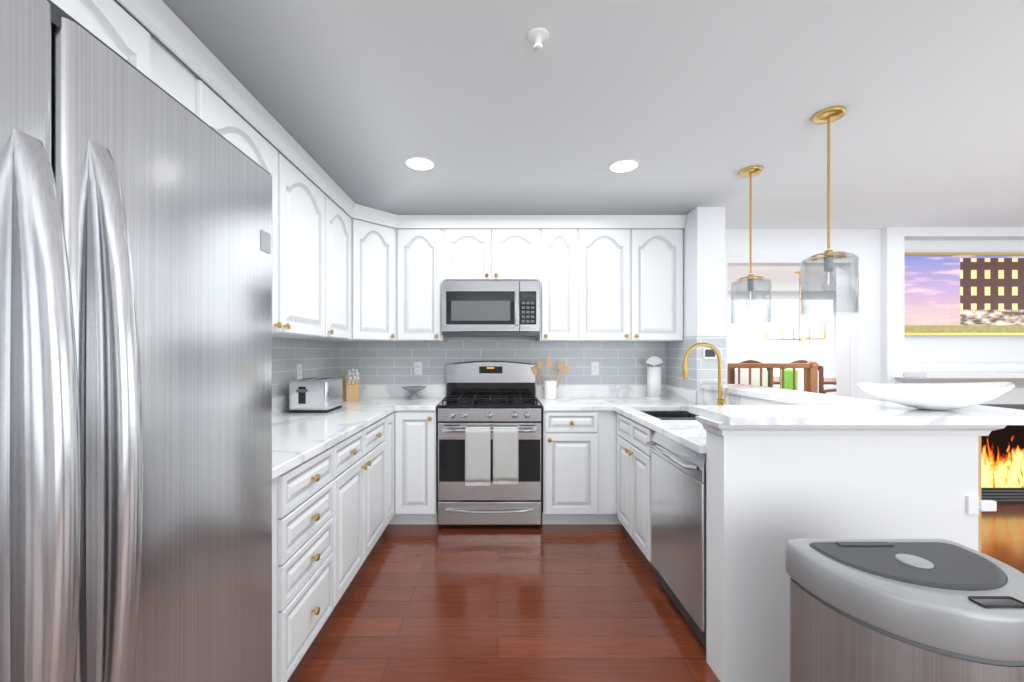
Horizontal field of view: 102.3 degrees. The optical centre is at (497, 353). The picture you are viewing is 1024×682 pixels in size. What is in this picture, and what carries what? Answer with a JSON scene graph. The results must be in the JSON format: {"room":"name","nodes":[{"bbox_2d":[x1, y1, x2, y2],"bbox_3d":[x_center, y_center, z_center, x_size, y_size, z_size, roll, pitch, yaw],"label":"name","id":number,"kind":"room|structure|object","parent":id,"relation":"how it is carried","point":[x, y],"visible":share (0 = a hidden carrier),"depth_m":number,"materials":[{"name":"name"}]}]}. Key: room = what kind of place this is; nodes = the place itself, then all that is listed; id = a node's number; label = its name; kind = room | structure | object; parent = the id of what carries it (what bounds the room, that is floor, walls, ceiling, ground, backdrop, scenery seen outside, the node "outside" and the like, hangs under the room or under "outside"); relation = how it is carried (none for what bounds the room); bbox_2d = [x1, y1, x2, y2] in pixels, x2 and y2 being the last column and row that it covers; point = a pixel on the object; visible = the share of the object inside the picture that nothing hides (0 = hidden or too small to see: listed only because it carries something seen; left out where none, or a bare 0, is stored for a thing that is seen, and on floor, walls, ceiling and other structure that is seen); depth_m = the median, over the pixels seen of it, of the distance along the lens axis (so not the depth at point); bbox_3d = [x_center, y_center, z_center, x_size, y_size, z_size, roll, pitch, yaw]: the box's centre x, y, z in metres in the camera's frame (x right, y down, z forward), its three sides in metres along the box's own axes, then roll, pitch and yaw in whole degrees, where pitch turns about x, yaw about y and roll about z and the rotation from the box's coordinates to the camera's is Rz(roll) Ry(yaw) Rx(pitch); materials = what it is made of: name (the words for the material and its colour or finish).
{"room":"kitchen","nodes":[
{"label":"kitchen","id":0,"kind":"room"},
{"bbox_2d":[162,0,1023,291],"bbox_3d":[2.000,-1.150,2.250,10.000,0.100,11.500,0,0,0],"label":"ceiling","id":1,"kind":"structure","parent":0,"point":[688,104],"depth_m":1.81,"materials":[{"name":"paint"}]},
{"bbox_2d":[403,156,436,170],"bbox_3d":[-0.450,-1.097,2.390,0.190,0.006,0.190,0,0,0],"label":"recessed light","id":2,"kind":"object","parent":1,"relation":"in","point":[420,163],"visible":1,"depth_m":2.38,"materials":[{"name":"white plastic"}]},
{"bbox_2d":[527,27,548,51],"bbox_3d":[0.140,-1.078,1.430,0.076,0.043,0.076,0,0,0],"label":"sprinkler","id":3,"kind":"object","parent":1,"relation":"attached to","point":[538,37],"visible":1,"depth_m":1.42,"materials":[{"name":"white plastic"}]},
{"bbox_2d":[607,158,640,172],"bbox_3d":[0.740,-1.097,2.420,0.190,0.006,0.190,0,0,0],"label":"recessed light","id":4,"kind":"object","parent":1,"relation":"in","point":[625,165],"visible":1,"depth_m":2.41,"materials":[{"name":"white plastic"}]},
{"bbox_2d":[731,166,771,324],"bbox_3d":[1.520,-0.639,2.480,0.210,0.920,0.210,0,0,0],"label":"pendant light","id":5,"kind":"object","parent":1,"relation":"hanging from","point":[750,172],"visible":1,"depth_m":2.48,"materials":[{"name":"clear glass"}]},
{"bbox_2d":[765,271,826,341],"bbox_3d":[4.164,-0.627,5.570,0.688,0.944,0.711,0,0,0],"label":"chandelier","id":6,"kind":"object","parent":1,"relation":"hanging from","point":[800,339],"visible":0.85,"depth_m":5.59,"materials":[{"name":"gold metal"}]},
{"bbox_2d":[800,106,858,315],"bbox_3d":[1.520,-0.639,1.895,0.210,0.920,0.210,0,0,0],"label":"pendant light","id":7,"kind":"object","parent":1,"relation":"hanging from","point":[828,116],"visible":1,"depth_m":1.89,"materials":[{"name":"clear glass"}]},
{"bbox_2d":[287,503,1023,681],"bbox_3d":[2.000,1.325,2.250,10.000,0.050,11.500,0,0,0],"label":"floor","id":8,"kind":"structure","parent":0,"point":[511,603],"depth_m":2.08,"materials":[{"name":"brown wood"}]},
{"bbox_2d":[0,0,271,681],"bbox_3d":[-1.016,0.374,0.789,0.789,1.852,0.978,0,0,0],"label":"fridge","id":9,"kind":"object","parent":8,"relation":"on","point":[135,374],"visible":1,"depth_m":0.71,"materials":[{"name":"silver metal"}]},
{"bbox_2d":[272,442,339,681],"bbox_3d":[-1.095,0.863,1.611,0.667,0.874,0.623,0,0,0],"label":"base cabinet","id":10,"kind":"object","parent":8,"relation":"on","point":[333,510],"depth_m":1.62,"materials":[{"name":"white wood"}]},
{"bbox_2d":[272,385,399,479],"bbox_3d":[-1.077,0.354,2.475,0.690,0.142,2.351,0,0,0],"label":"countertop","id":11,"kind":"structure","parent":10,"relation":"on","point":[298,439],"depth_m":2.27,"materials":[{"name":"stone"}]},
{"bbox_2d":[289,377,342,412],"bbox_3d":[-1.228,0.279,2.789,0.255,0.216,0.302,0,0,0],"label":"toaster","id":12,"kind":"object","parent":11,"relation":"on","point":[316,395],"visible":1,"depth_m":2.66,"materials":[{"name":"metal"}]},
{"bbox_2d":[343,369,358,400],"bbox_3d":[-1.205,0.257,3.383,0.100,0.260,0.254,0,0,-34],"label":"knife block","id":13,"kind":"object","parent":11,"relation":"on","point":[350,387],"visible":1,"depth_m":3.33,"materials":[{"name":"brown wood"}]},
{"bbox_2d":[340,415,387,597],"bbox_3d":[-1.095,0.863,2.368,0.667,0.874,0.890,0,0,0],"label":"base cabinet","id":14,"kind":"object","parent":8,"relation":"on","point":[364,454],"depth_m":2.31,"materials":[{"name":"white wood"}]},
{"bbox_2d":[388,412,394,522],"bbox_3d":[-1.095,0.863,2.930,0.667,0.874,0.235,0,0,0],"label":"base cabinet","id":15,"kind":"object","parent":8,"relation":"on","point":[391,417],"depth_m":2.98,"materials":[{"name":"white wood"}]},
{"bbox_2d":[388,409,438,523],"bbox_3d":[-0.944,0.863,3.331,0.969,0.874,0.638,0,0,0],"label":"base cabinet","id":16,"kind":"object","parent":8,"relation":"on","point":[416,467],"visible":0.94,"depth_m":3.04,"materials":[{"name":"white wood"}]},
{"bbox_2d":[400,385,445,410],"bbox_3d":[-0.595,0.354,3.339,0.273,0.142,0.623,0,0,0],"label":"countertop","id":17,"kind":"structure","parent":16,"relation":"on","point":[431,396],"depth_m":3.52,"materials":[{"name":"stone"}]},
{"bbox_2d":[401,386,425,398],"bbox_3d":[-0.710,0.337,3.490,0.210,0.100,0.210,0,0,0],"label":"pedestal bowl","id":18,"kind":"object","parent":17,"relation":"on","point":[413,390],"visible":1,"depth_m":3.46,"materials":[{"name":"grey metal"}]},
{"bbox_2d":[438,361,540,524],"bbox_3d":[-0.060,0.683,3.310,0.765,1.233,0.676,0,0,0],"label":"stove","id":19,"kind":"object","parent":8,"relation":"on","point":[491,394],"visible":0.96,"depth_m":3.03,"materials":[{"name":"silver metal"}]},
{"bbox_2d":[465,427,490,485],"bbox_3d":[-0.144,0.743,2.982,0.184,0.421,0.051,0,0,0],"label":"hanging towel","id":20,"kind":"object","parent":19,"relation":"hanging from","point":[477,455],"visible":0.98,"depth_m":2.96,"materials":[{"name":"grey fabric"}]},
{"bbox_2d":[493,427,517,483],"bbox_3d":[0.057,0.738,2.982,0.184,0.411,0.051,0,0,0],"label":"hanging towel","id":21,"kind":"object","parent":19,"relation":"hanging from","point":[505,453],"visible":1,"depth_m":2.96,"materials":[{"name":"grey fabric"}]},
{"bbox_2d":[541,408,620,523],"bbox_3d":[0.918,0.863,3.331,1.159,0.874,0.638,0,0,0],"label":"base cabinet","id":22,"kind":"object","parent":8,"relation":"on","point":[578,467],"visible":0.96,"depth_m":3.04,"materials":[{"name":"white wood"}]},
{"bbox_2d":[536,385,615,410],"bbox_3d":[0.584,0.354,3.333,0.491,0.142,0.636,0,0,0],"label":"countertop","id":23,"kind":"structure","parent":22,"relation":"on","point":[569,397],"depth_m":3.52,"materials":[{"name":"stone"}]},
{"bbox_2d":[532,358,567,398],"bbox_3d":[0.445,0.215,3.500,0.315,0.344,0.112,0,0,0],"label":"utensil crock","id":24,"kind":"object","parent":23,"relation":"on","point":[550,387],"visible":1,"depth_m":3.48,"materials":[{"name":"white ceramic"}]},
{"bbox_2d":[608,385,683,410],"bbox_3d":[1.173,0.354,3.333,0.390,0.142,0.636,0,0,0],"label":"countertop","id":25,"kind":"structure","parent":22,"relation":"on","point":[673,400],"depth_m":3.45,"materials":[{"name":"stone"}]},
{"bbox_2d":[645,356,663,398],"bbox_3d":[1.335,0.207,3.520,0.150,0.360,0.150,0,0,0],"label":"paper towel","id":26,"kind":"object","parent":25,"relation":"on","point":[653,382],"visible":1,"depth_m":3.48,"materials":[{"name":"white paper"}]},
{"bbox_2d":[641,411,698,419],"bbox_3d":[1.165,0.516,2.710,0.444,0.179,0.616,0,0,0],"label":"sink","id":27,"kind":"object","parent":25,"relation":"in","point":[673,415],"depth_m":3.01,"materials":[{"name":"metal"}]},
{"bbox_2d":[612,401,705,453],"bbox_3d":[0.901,0.406,2.696,0.107,0.037,1.910,0,0,0],"label":"countertop","id":28,"kind":"structure","parent":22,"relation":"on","point":[691,438],"depth_m":2.18,"materials":[{"name":"stone"}]},
{"bbox_2d":[672,386,794,411],"bbox_3d":[1.469,0.345,2.696,0.189,0.160,1.910,0,0,0],"label":"countertop","id":29,"kind":"structure","parent":22,"relation":"on","point":[710,397],"depth_m":2.83,"materials":[{"name":"stone"}]},
{"bbox_2d":[682,342,726,404],"bbox_3d":[1.346,0.158,2.683,0.275,0.458,0.091,0,0,0],"label":"faucet","id":30,"kind":"object","parent":29,"relation":"on","point":[720,401],"visible":0.92,"depth_m":2.69,"materials":[{"name":"gold metal"}]},
{"bbox_2d":[617,413,655,568],"bbox_3d":[1.165,0.863,2.703,0.666,0.874,0.710,0,0,0],"label":"base cabinet","id":31,"kind":"object","parent":8,"relation":"on","point":[633,481],"visible":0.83,"depth_m":2.60,"materials":[{"name":"white wood"}]},
{"bbox_2d":[668,420,705,432],"bbox_3d":[1.173,0.406,2.072,0.390,0.037,0.663,0,0,0],"label":"countertop","id":32,"kind":"structure","parent":31,"relation":"on","point":[695,424],"depth_m":2.26,"materials":[{"name":"stone"}]},
{"bbox_2d":[646,431,705,648],"bbox_3d":[1.142,0.865,2.045,0.656,0.871,0.592,0,0,0],"label":"dishwasher","id":33,"kind":"object","parent":8,"relation":"on","point":[678,515],"visible":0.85,"depth_m":1.96,"materials":[{"name":"silver metal"}]},
{"bbox_2d":[785,538,1023,681],"bbox_3d":[1.100,0.920,1.055,0.500,0.759,0.370,0,0,0],"label":"trash can","id":34,"kind":"object","parent":8,"relation":"on","point":[901,610],"visible":1,"depth_m":1.00,"materials":[{"name":"metal"}]},
{"bbox_2d":[894,372,1023,502],"bbox_3d":[4.610,0.733,3.499,2.320,1.135,0.199,0,0,0],"label":"fireplace","id":35,"kind":"object","parent":8,"relation":"on","point":[1002,465],"visible":0.27,"depth_m":3.59,"materials":[{"name":"white"}]},
{"bbox_2d":[891,376,895,382],"bbox_3d":[3.453,0.235,3.597,0.045,0.070,0.004,0,0,0],"label":"electrical outlet","id":36,"kind":"object","parent":35,"relation":"attached to","point":[893,379],"visible":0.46,"depth_m":3.60,"materials":[{"name":"white plastic"}]},
{"bbox_2d":[683,207,724,404],"bbox_3d":[1.605,0.100,3.380,0.210,2.400,0.559,0,0,0],"label":"wall","id":37,"kind":"structure","parent":0,"point":[704,272],"depth_m":3.10,"materials":[{"name":"white paint"}]},
{"bbox_2d":[666,336,725,404],"bbox_3d":[1.601,0.129,3.372,0.218,0.517,0.559,0,0,0],"label":"tile column","id":38,"kind":"structure","parent":37,"relation":"attached to","point":[701,370],"depth_m":3.13,"materials":[{"name":"grey tile"}]},
{"bbox_2d":[703,348,715,358],"bbox_3d":[1.583,0.003,3.082,0.095,0.085,0.020,0,0,0],"label":"switch","id":39,"kind":"object","parent":38,"relation":"attached to","point":[708,353],"visible":0.79,"depth_m":3.07,"materials":[{"name":"white plastic"}]},
{"bbox_2d":[447,227,1023,401],"bbox_3d":[2.785,0.100,3.700,8.430,2.400,0.200,0,0,0],"label":"wall","id":40,"kind":"structure","parent":0,"point":[888,348],"depth_m":3.66,"materials":[{"name":"white paint"}]},
{"bbox_2d":[51,0,154,81],"bbox_3d":[-1.255,-0.849,1.048,0.346,0.498,0.505,0,0,0],"label":"upper cabinet","id":41,"kind":"object","parent":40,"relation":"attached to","point":[127,27],"depth_m":1.19,"materials":[{"name":"white wood"}]},
{"bbox_2d":[155,0,206,122],"bbox_3d":[-1.251,-0.599,1.401,0.338,0.998,0.203,0,0,0],"label":"upper cabinet","id":42,"kind":"object","parent":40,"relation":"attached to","point":[180,60],"depth_m":1.40,"materials":[{"name":"white wood"}]},
{"bbox_2d":[207,52,282,335],"bbox_3d":[-1.251,-0.599,1.773,0.338,0.998,0.540,0,0,0],"label":"upper cabinet","id":43,"kind":"object","parent":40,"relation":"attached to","point":[232,111],"depth_m":1.83,"materials":[{"name":"white wood"}]},
{"bbox_2d":[272,132,330,339],"bbox_3d":[-1.251,-0.599,2.318,0.338,0.998,0.550,0,0,0],"label":"upper cabinet","id":44,"kind":"object","parent":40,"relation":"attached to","point":[306,188],"depth_m":2.32,"materials":[{"name":"white wood"}]},
{"bbox_2d":[331,180,350,339],"bbox_3d":[-1.251,-0.599,2.822,0.338,0.998,0.457,0,0,0],"label":"upper cabinet","id":45,"kind":"object","parent":40,"relation":"attached to","point":[345,268],"depth_m":2.84,"materials":[{"name":"white wood"}]},
{"bbox_2d":[319,200,394,341],"bbox_3d":[-1.120,-0.599,3.351,0.599,0.998,0.599,0,0,0],"label":"upper cabinet","id":46,"kind":"object","parent":40,"relation":"attached to","point":[372,230],"depth_m":3.16,"materials":[{"name":"white wood"}]},
{"bbox_2d":[395,214,446,341],"bbox_3d":[-0.633,-0.599,3.481,0.374,0.998,0.339,0,0,0],"label":"upper cabinet","id":47,"kind":"object","parent":40,"relation":"attached to","point":[418,238],"depth_m":3.31,"materials":[{"name":"white wood"}]},
{"bbox_2d":[443,215,494,280],"bbox_3d":[-0.248,-0.841,3.481,0.395,0.513,0.339,0,0,0],"label":"upper cabinet","id":48,"kind":"object","parent":40,"relation":"attached to","point":[468,240],"depth_m":3.31,"materials":[{"name":"white wood"}]},
{"bbox_2d":[442,281,539,336],"bbox_3d":[-0.054,-0.356,3.439,0.775,0.432,0.419,0,0,0],"label":"microwave","id":49,"kind":"object","parent":48,"relation":"attached to","point":[490,308],"visible":1,"depth_m":3.25,"materials":[{"name":"silver metal"}]},
{"bbox_2d":[337,338,665,396],"bbox_3d":[0.038,0.129,3.656,2.921,0.517,0.008,0,0,0],"label":"tile","id":50,"kind":"structure","parent":40,"relation":"attached to","point":[392,363],"depth_m":3.65,"materials":[{"name":"grey tile"}]},
{"bbox_2d":[414,362,421,374],"bbox_3d":[-0.705,0.135,3.648,0.070,0.114,0.007,0,0,0],"label":"electrical outlet","id":51,"kind":"object","parent":50,"relation":"attached to","point":[417,368],"visible":1,"depth_m":3.65,"materials":[{"name":"white plastic"}]},
{"bbox_2d":[591,362,598,374],"bbox_3d":[0.860,0.135,3.648,0.070,0.114,0.007,0,0,0],"label":"electrical outlet","id":52,"kind":"object","parent":50,"relation":"attached to","point":[594,368],"visible":1,"depth_m":3.65,"materials":[{"name":"white plastic"}]},
{"bbox_2d":[495,215,542,280],"bbox_3d":[0.144,-0.841,3.481,0.390,0.513,0.339,0,0,0],"label":"upper cabinet","id":53,"kind":"object","parent":40,"relation":"attached to","point":[518,238],"depth_m":3.31,"materials":[{"name":"white wood"}]},
{"bbox_2d":[536,215,578,341],"bbox_3d":[0.491,-0.599,3.481,0.303,0.998,0.339,0,0,0],"label":"upper cabinet","id":54,"kind":"object","parent":40,"relation":"attached to","point":[559,286],"depth_m":3.31,"materials":[{"name":"white wood"}]},
{"bbox_2d":[579,215,634,341],"bbox_3d":[0.856,-0.599,3.481,0.427,0.998,0.339,0,0,0],"label":"upper cabinet","id":55,"kind":"object","parent":40,"relation":"attached to","point":[606,242],"depth_m":3.31,"materials":[{"name":"white wood"}]},
{"bbox_2d":[635,215,685,341],"bbox_3d":[1.283,-0.599,3.481,0.427,0.998,0.339,0,0,0],"label":"upper cabinet","id":56,"kind":"object","parent":40,"relation":"attached to","point":[658,238],"depth_m":3.31,"materials":[{"name":"white wood"}]},
{"bbox_2d":[725,255,858,397],"bbox_3d":[2.575,0.215,3.652,1.230,2.170,0.014,0,0,0],"label":"door frame","id":57,"kind":"structure","parent":40,"relation":"attached to","point":[853,354],"depth_m":3.65,"materials":[{"name":"white"}]},
{"bbox_2d":[904,252,1023,334],"bbox_3d":[4.362,-0.530,3.709,1.575,0.740,0.038,0,0,0],"label":"picture","id":58,"kind":"object","parent":40,"relation":"attached to","point":[963,293],"visible":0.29,"depth_m":3.70,"materials":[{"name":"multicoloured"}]},
{"bbox_2d":[727,292,835,394],"bbox_3d":[3.700,0.100,7.450,6.000,2.400,0.100,0,0,0],"label":"wall","id":59,"kind":"structure","parent":0,"point":[785,295],"depth_m":7.39,"materials":[{"name":"white paint"}]},
{"bbox_2d":[727,300,832,386],"bbox_3d":[4.100,-0.175,7.388,3.800,1.550,0.015,0,0,0],"label":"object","id":60,"kind":"structure","parent":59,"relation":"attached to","point":[747,341],"depth_m":7.38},
{"bbox_2d":[706,430,980,681],"bbox_3d":[1.381,0.810,1.673,1.002,0.980,0.135,0,0,0],"label":"wall","id":61,"kind":"structure","parent":0,"point":[768,498],"depth_m":1.60,"materials":[{"name":"white paint"}]},
{"bbox_2d":[695,416,1006,435],"bbox_3d":[1.381,0.292,1.649,1.098,0.055,0.183,0,0,0],"label":"trim","id":62,"kind":"structure","parent":61,"relation":"attached to","point":[717,427],"depth_m":1.58,"materials":[{"name":"white"}]},
{"bbox_2d":[966,496,996,514],"bbox_3d":[1.870,0.590,1.595,0.100,0.070,0.020,0,0,0],"label":"latch","id":63,"kind":"object","parent":61,"relation":"attached to","point":[975,505],"visible":1,"depth_m":1.59,"materials":[{"name":"white plastic"}]},
{"bbox_3d":[3.700,1.210,5.601,5.800,0.180,3.599,0,0,0],"label":"floor","id":64,"kind":"structure","parent":0,"visible":0},
{"bbox_2d":[729,360,770,386],"bbox_3d":[2.800,0.597,4.787,0.470,1.047,0.489,0,0,0],"label":"chair","id":65,"kind":"object","parent":64,"relation":"on","point":[755,376],"visible":0.21,"depth_m":4.55,"materials":[{"name":"white fabric"}]},
{"bbox_2d":[727,361,818,392],"bbox_3d":[2.592,0.601,4.120,1.185,1.039,0.070,0,0,0],"label":"railing","id":66,"kind":"object","parent":64,"relation":"on","point":[810,376],"visible":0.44,"depth_m":4.09,"materials":[{"name":"brown wood"}]},
{"bbox_2d":[781,369,797,390],"bbox_3d":[3.080,0.645,4.360,0.120,0.950,0.120,0,0,0],"label":"toy","id":67,"kind":"object","parent":64,"relation":"on","point":[788,378],"visible":0.29,"depth_m":4.30,"materials":[{"name":"green plastic"}]},
{"bbox_2d":[780,360,823,393],"bbox_3d":[3.400,0.597,4.838,0.470,1.047,0.489,0,0,0],"label":"chair","id":68,"kind":"object","parent":64,"relation":"on","point":[820,379],"visible":0.17,"depth_m":4.61,"materials":[{"name":"white fabric"}]},
{"bbox_2d":[773,376,835,384],"bbox_3d":[4.100,0.740,5.800,1.600,0.760,1.200,0,0,0],"label":"dining table","id":69,"kind":"object","parent":64,"relation":"on","point":[827,381],"depth_m":5.32,"materials":[{"name":"brown wood"}]},
{"bbox_2d":[824,388,835,393],"bbox_3d":[4.050,0.597,4.638,0.520,1.047,0.489,0,0,0],"label":"chair","id":70,"kind":"object","parent":64,"relation":"on","point":[830,390],"visible":0.02,"depth_m":4.71,"materials":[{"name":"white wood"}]},
{"bbox_3d":[-1.505,0.100,0.155,0.150,2.400,7.310,0,0,0],"label":"wall","id":71,"kind":"structure","parent":0,"visible":0},
{"bbox_2d":[272,337,336,397],"bbox_3d":[-1.426,0.129,2.480,0.008,0.517,2.360,0,0,0],"label":"tile","id":72,"kind":"structure","parent":71,"relation":"attached to","point":[316,358],"depth_m":2.94,"materials":[{"name":"grey tile"}]},
{"bbox_2d":[297,364,301,378],"bbox_3d":[-1.418,0.135,2.950,0.007,0.114,0.070,0,0,0],"label":"electrical outlet","id":73,"kind":"object","parent":72,"relation":"attached to","point":[299,371],"visible":0.88,"depth_m":2.95,"materials":[{"name":"white plastic"}]},
{"bbox_3d":[1.640,0.782,2.420,0.150,1.035,1.359,0,0,0],"label":"wall","id":74,"kind":"structure","parent":0,"visible":0},
{"bbox_2d":[689,384,1023,424],"bbox_3d":[1.500,0.248,2.304,1.300,0.032,1.588,0,0,0],"label":"countertop","id":75,"kind":"structure","parent":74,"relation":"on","point":[809,408],"depth_m":1.61,"materials":[{"name":"stone"}]},
{"bbox_2d":[856,382,1015,409],"bbox_3d":[1.800,0.175,1.700,0.630,0.112,0.250,0,0,0],"label":"bowl","id":76,"kind":"object","parent":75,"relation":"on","point":[942,396],"visible":0.98,"depth_m":1.62,"materials":[{"name":"white ceramic"}]}
]}

